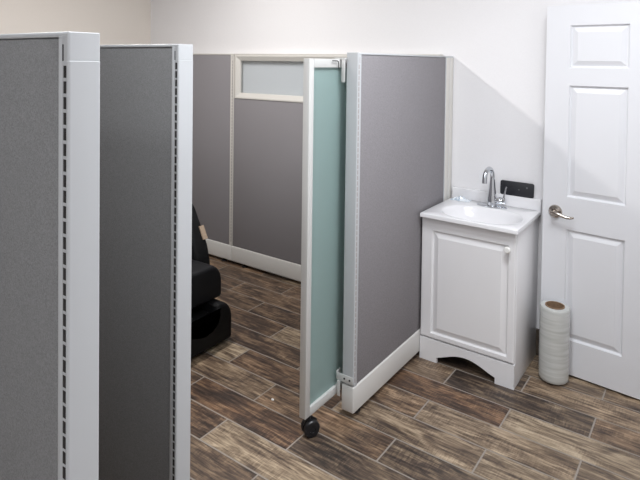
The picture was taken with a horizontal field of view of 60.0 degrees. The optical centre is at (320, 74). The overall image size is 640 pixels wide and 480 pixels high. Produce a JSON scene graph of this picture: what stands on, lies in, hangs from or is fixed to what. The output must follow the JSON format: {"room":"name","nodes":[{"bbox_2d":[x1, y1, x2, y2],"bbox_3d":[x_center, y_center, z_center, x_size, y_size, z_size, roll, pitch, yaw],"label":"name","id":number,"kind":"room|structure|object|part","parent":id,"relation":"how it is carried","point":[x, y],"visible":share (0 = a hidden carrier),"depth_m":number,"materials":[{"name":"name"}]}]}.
{"room":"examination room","nodes":[
{"label":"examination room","id":0,"kind":"room"},
{"bbox_2d":[0,0,150,44],"bbox_3d":[-3.088,0.183,2.899,0.100,2.620,5.215,2,2,36],"label":"wall","id":1,"kind":"structure","parent":0,"point":[117,22],"depth_m":4.46,"materials":[{"name":"beige paint"}]},
{"bbox_2d":[151,0,639,328],"bbox_3d":[0.321,0.207,3.727,4.680,2.620,0.100,2,2,36],"label":"wall","id":2,"kind":"structure","parent":0,"point":[497,48],"depth_m":3.32,"materials":[{"name":"paint"}]},
{"bbox_2d":[452,186,541,210],"bbox_3d":[1.001,0.708,3.172,0.509,0.063,0.020,2,2,36],"label":"backsplash","id":3,"kind":"structure","parent":2,"relation":"attached to","point":[470,194],"depth_m":3.13,"materials":[{"name":"white ceramic"}]},
{"bbox_2d":[500,180,533,197],"bbox_3d":[1.100,0.640,3.097,0.184,0.079,0.014,2,2,36],"label":"power outlet","id":4,"kind":"object","parent":2,"relation":"attached to","point":[520,189],"visible":1,"depth_m":3.09,"materials":[{"name":"black plastic"}]},
{"bbox_2d":[536,328,538,355],"bbox_3d":[1.265,1.474,3.000,1.200,0.145,0.011,2,2,36],"label":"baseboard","id":5,"kind":"structure","parent":2,"relation":"attached to","point":[537,330],"depth_m":3.04,"materials":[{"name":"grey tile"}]},
{"bbox_2d":[541,1,639,399],"bbox_3d":[1.500,0.600,2.624,0.878,1.891,0.096,2,2,40],"label":"door","id":6,"kind":"structure","parent":2,"relation":"in","point":[591,224],"depth_m":2.76,"materials":[{"name":"white paint"}]},
{"bbox_3d":[1.206,0.711,2.859,0.068,0.068,0.050,2,2,40],"label":"handle","id":7,"kind":"part","parent":6,"relation":"part of","materials":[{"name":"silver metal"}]},
{"bbox_3d":[1.226,0.715,2.810,0.111,0.031,0.022,2,2,40],"label":"lever","id":8,"kind":"part","parent":6,"relation":"part of","materials":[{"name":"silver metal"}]},
{"bbox_2d":[190,254,639,479],"bbox_3d":[-1.243,1.548,1.597,4.480,0.002,5.215,2,2,36],"label":"floor","id":9,"kind":"structure","parent":0,"point":[448,418],"depth_m":2.48,"materials":[{"name":"brown wood"}]},
{"bbox_2d":[0,31,99,479],"bbox_3d":[-0.831,0.740,1.222,1.102,1.641,0.060,2,2,36],"label":"panel","id":10,"kind":"object","parent":9,"relation":"on","point":[50,81],"visible":1,"depth_m":0.91,"materials":[{"name":"grey fabric"}]},
{"bbox_3d":[-0.824,-0.076,1.206,1.094,0.009,0.056,2,2,36],"label":"rail","id":11,"kind":"part","parent":10,"relation":"part of","materials":[{"name":"silver metal"}]},
{"bbox_3d":[-0.834,0.674,1.223,1.092,1.498,0.056,2,2,36],"label":"frame","id":12,"kind":"part","parent":10,"relation":"part of","materials":[{"name":"silver metal"}]},
{"bbox_2d":[99,44,192,479],"bbox_3d":[-0.844,0.722,1.942,1.102,1.645,0.060,2,2,36],"label":"panel","id":13,"kind":"object","parent":9,"relation":"on","point":[146,90],"visible":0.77,"depth_m":1.69,"materials":[{"name":"grey fabric"}]},
{"bbox_3d":[-0.837,-0.096,1.926,1.094,0.009,0.056,2,2,36],"label":"rail","id":14,"kind":"part","parent":13,"relation":"part of","materials":[{"name":"silver metal"}]},
{"bbox_3d":[-0.847,0.656,1.944,1.092,1.502,0.056,2,2,36],"label":"frame","id":15,"kind":"part","parent":13,"relation":"part of","materials":[{"name":"silver metal"}]},
{"bbox_2d":[191,203,230,357],"bbox_3d":[-1.358,0.924,3.383,1.665,1.160,0.692,2,2,36],"label":"chair","id":16,"kind":"object","parent":9,"relation":"on","point":[210,316],"visible":0.13,"depth_m":3.09,"materials":[{"name":"black leather"}]},
{"bbox_3d":[-0.700,0.946,3.317,0.044,0.077,0.034,2,2,36],"label":"badge plate","id":17,"kind":"part","parent":16,"relation":"part of","materials":[{"name":"beige"}]},
{"bbox_2d":[192,54,232,261],"bbox_3d":[-1.102,0.651,4.657,1.054,1.653,0.053,2,2,36],"label":"panel","id":18,"kind":"object","parent":9,"relation":"on","point":[212,138],"visible":0.42,"depth_m":4.45,"materials":[{"name":"grey fabric"}]},
{"bbox_3d":[-1.092,-0.170,4.638,1.052,0.009,0.049,2,2,36],"label":"rail","id":19,"kind":"part","parent":18,"relation":"part of","materials":[{"name":"white metal"}]},
{"bbox_3d":[-1.111,1.390,4.674,1.054,0.118,0.053,2,2,36],"label":"kick plate","id":20,"kind":"part","parent":18,"relation":"part of","materials":[{"name":"white paint"}]},
{"bbox_3d":[-1.102,0.586,4.656,1.050,1.510,0.049,2,2,36],"label":"frame","id":21,"kind":"part","parent":18,"relation":"part of","materials":[{"name":"white metal"}]},
{"bbox_2d":[232,54,346,281],"bbox_3d":[-0.196,0.678,4.007,1.172,1.653,0.054,2,2,36],"label":"panel","id":22,"kind":"object","parent":9,"relation":"on","point":[267,152],"visible":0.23,"depth_m":4.12,"materials":[{"name":"grey fabric"}]},
{"bbox_3d":[-0.196,0.612,4.007,1.168,1.510,0.049,2,2,36],"label":"frame","id":23,"kind":"part","parent":22,"relation":"part of","materials":[{"name":"white metal"}]},
{"bbox_3d":[-0.205,1.416,4.025,1.172,0.118,0.053,2,2,36],"label":"kick plate","id":24,"kind":"part","parent":22,"relation":"part of","materials":[{"name":"white paint"}]},
{"bbox_3d":[-0.186,-0.144,3.989,1.170,0.009,0.049,2,2,36],"label":"rail","id":25,"kind":"part","parent":22,"relation":"part of","materials":[{"name":"white metal"}]},
{"bbox_2d":[299,58,346,437],"bbox_3d":[0.252,0.733,2.754,0.074,1.612,1.066,2,2,36],"label":"door","id":26,"kind":"structure","parent":9,"relation":"on","point":[324,93],"depth_m":2.42,"materials":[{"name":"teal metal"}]},
{"bbox_3d":[0.233,1.433,2.774,0.033,0.036,0.992,2,2,36],"label":"rail","id":27,"kind":"part","parent":26,"relation":"part of","materials":[{"name":"silver metal"}]},
{"bbox_3d":[0.242,0.689,2.757,0.008,1.464,1.004,2,2,36],"label":"glass pane","id":28,"kind":"part","parent":26,"relation":"part of","materials":[{"name":"teal glass"}]},
{"bbox_3d":[0.252,-0.054,2.740,0.033,0.038,0.992,2,2,36],"label":"rail","id":29,"kind":"part","parent":26,"relation":"part of","materials":[{"name":"silver metal"}]},
{"bbox_2d":[332,52,453,413],"bbox_3d":[0.402,0.717,2.895,0.120,1.642,1.160,2,2,36],"label":"panel","id":30,"kind":"object","parent":9,"relation":"on","point":[398,161],"visible":0.88,"depth_m":2.69,"materials":[{"name":"grey fabric"}]},
{"bbox_3d":[0.437,1.450,2.927,0.065,0.118,1.083,2,2,36],"label":"kick plate","id":31,"kind":"part","parent":30,"relation":"part of","materials":[{"name":"white paint"}]},
{"bbox_3d":[0.459,-0.099,2.894,0.061,0.009,1.075,2,2,36],"label":"rail","id":32,"kind":"part","parent":30,"relation":"part of","materials":[{"name":"silver metal"}]},
{"bbox_3d":[0.733,0.643,3.307,0.065,1.484,0.103,2,2,36],"label":"trim","id":33,"kind":"part","parent":30,"relation":"part of","materials":[{"name":"white metal"}]},
{"bbox_2d":[407,54,442,55],"bbox_3d":[0.502,0.698,3.508,0.540,1.653,0.053,2,2,36],"label":"panel","id":34,"kind":"object","parent":9,"relation":"on","point":[407,54],"visible":0.02,"depth_m":3.35,"materials":[{"name":"white metal"}]},
{"bbox_2d":[419,217,538,389],"bbox_3d":[0.859,1.152,3.009,0.504,0.777,0.436,2,2,36],"label":"vanity cabinet","id":35,"kind":"object","parent":9,"relation":"on","point":[479,285],"visible":0.89,"depth_m":2.85,"materials":[{"name":"white wood"}]},
{"bbox_3d":[0.751,1.483,2.872,0.504,0.119,0.019,2,2,36],"label":"toe panel","id":36,"kind":"part","parent":35,"relation":"part of","materials":[{"name":"white wood"}]},
{"bbox_3d":[0.754,1.093,2.862,0.500,0.648,0.018,2,2,36],"label":"door","id":37,"kind":"part","parent":35,"relation":"part of","materials":[{"name":"white wood"}]},
{"bbox_2d":[420,186,541,234],"bbox_3d":[0.873,0.760,2.996,0.509,0.162,0.456,2,2,36],"label":"washbasin","id":38,"kind":"object","parent":35,"relation":"in","point":[520,212],"visible":0.71,"depth_m":3.05,"materials":[{"name":"white ceramic"}]},
{"bbox_2d":[450,196,471,201],"bbox_3d":[0.823,0.722,3.240,0.113,0.026,0.053,2,2,36],"label":"wrapper","id":39,"kind":"object","parent":38,"relation":"on","point":[459,198],"visible":1,"depth_m":3.23,"materials":[{"name":"white plastic"}]},
{"bbox_2d":[477,166,506,208],"bbox_3d":[0.942,0.624,3.094,0.162,0.232,0.144,0,1,-17],"label":"faucet","id":40,"kind":"object","parent":38,"relation":"on","point":[493,201],"visible":1,"depth_m":3.08,"materials":[{"name":"silver metal"}]},
{"bbox_3d":[0.929,0.551,3.058,0.025,0.085,0.134,2,2,39],"label":"spout","id":41,"kind":"part","parent":40,"relation":"part of","materials":[{"name":"silver metal"}]},
{"bbox_3d":[0.962,0.734,3.104,0.171,0.012,0.069,2,2,36],"label":"plate","id":42,"kind":"part","parent":40,"relation":"part of","materials":[{"name":"silver metal"}]},
{"bbox_3d":[0.917,0.858,2.713,0.033,0.033,0.029,2,2,36],"label":"knob","id":43,"kind":"part","parent":35,"relation":"part of","materials":[{"name":"white ceramic"}]},
{"bbox_2d":[538,300,569,384],"bbox_3d":[1.188,1.359,2.813,0.144,0.382,0.144,2,2,36],"label":"roll","id":44,"kind":"object","parent":9,"relation":"on","point":[554,320],"visible":1,"depth_m":2.75,"materials":[{"name":"plastic"}]}
]}

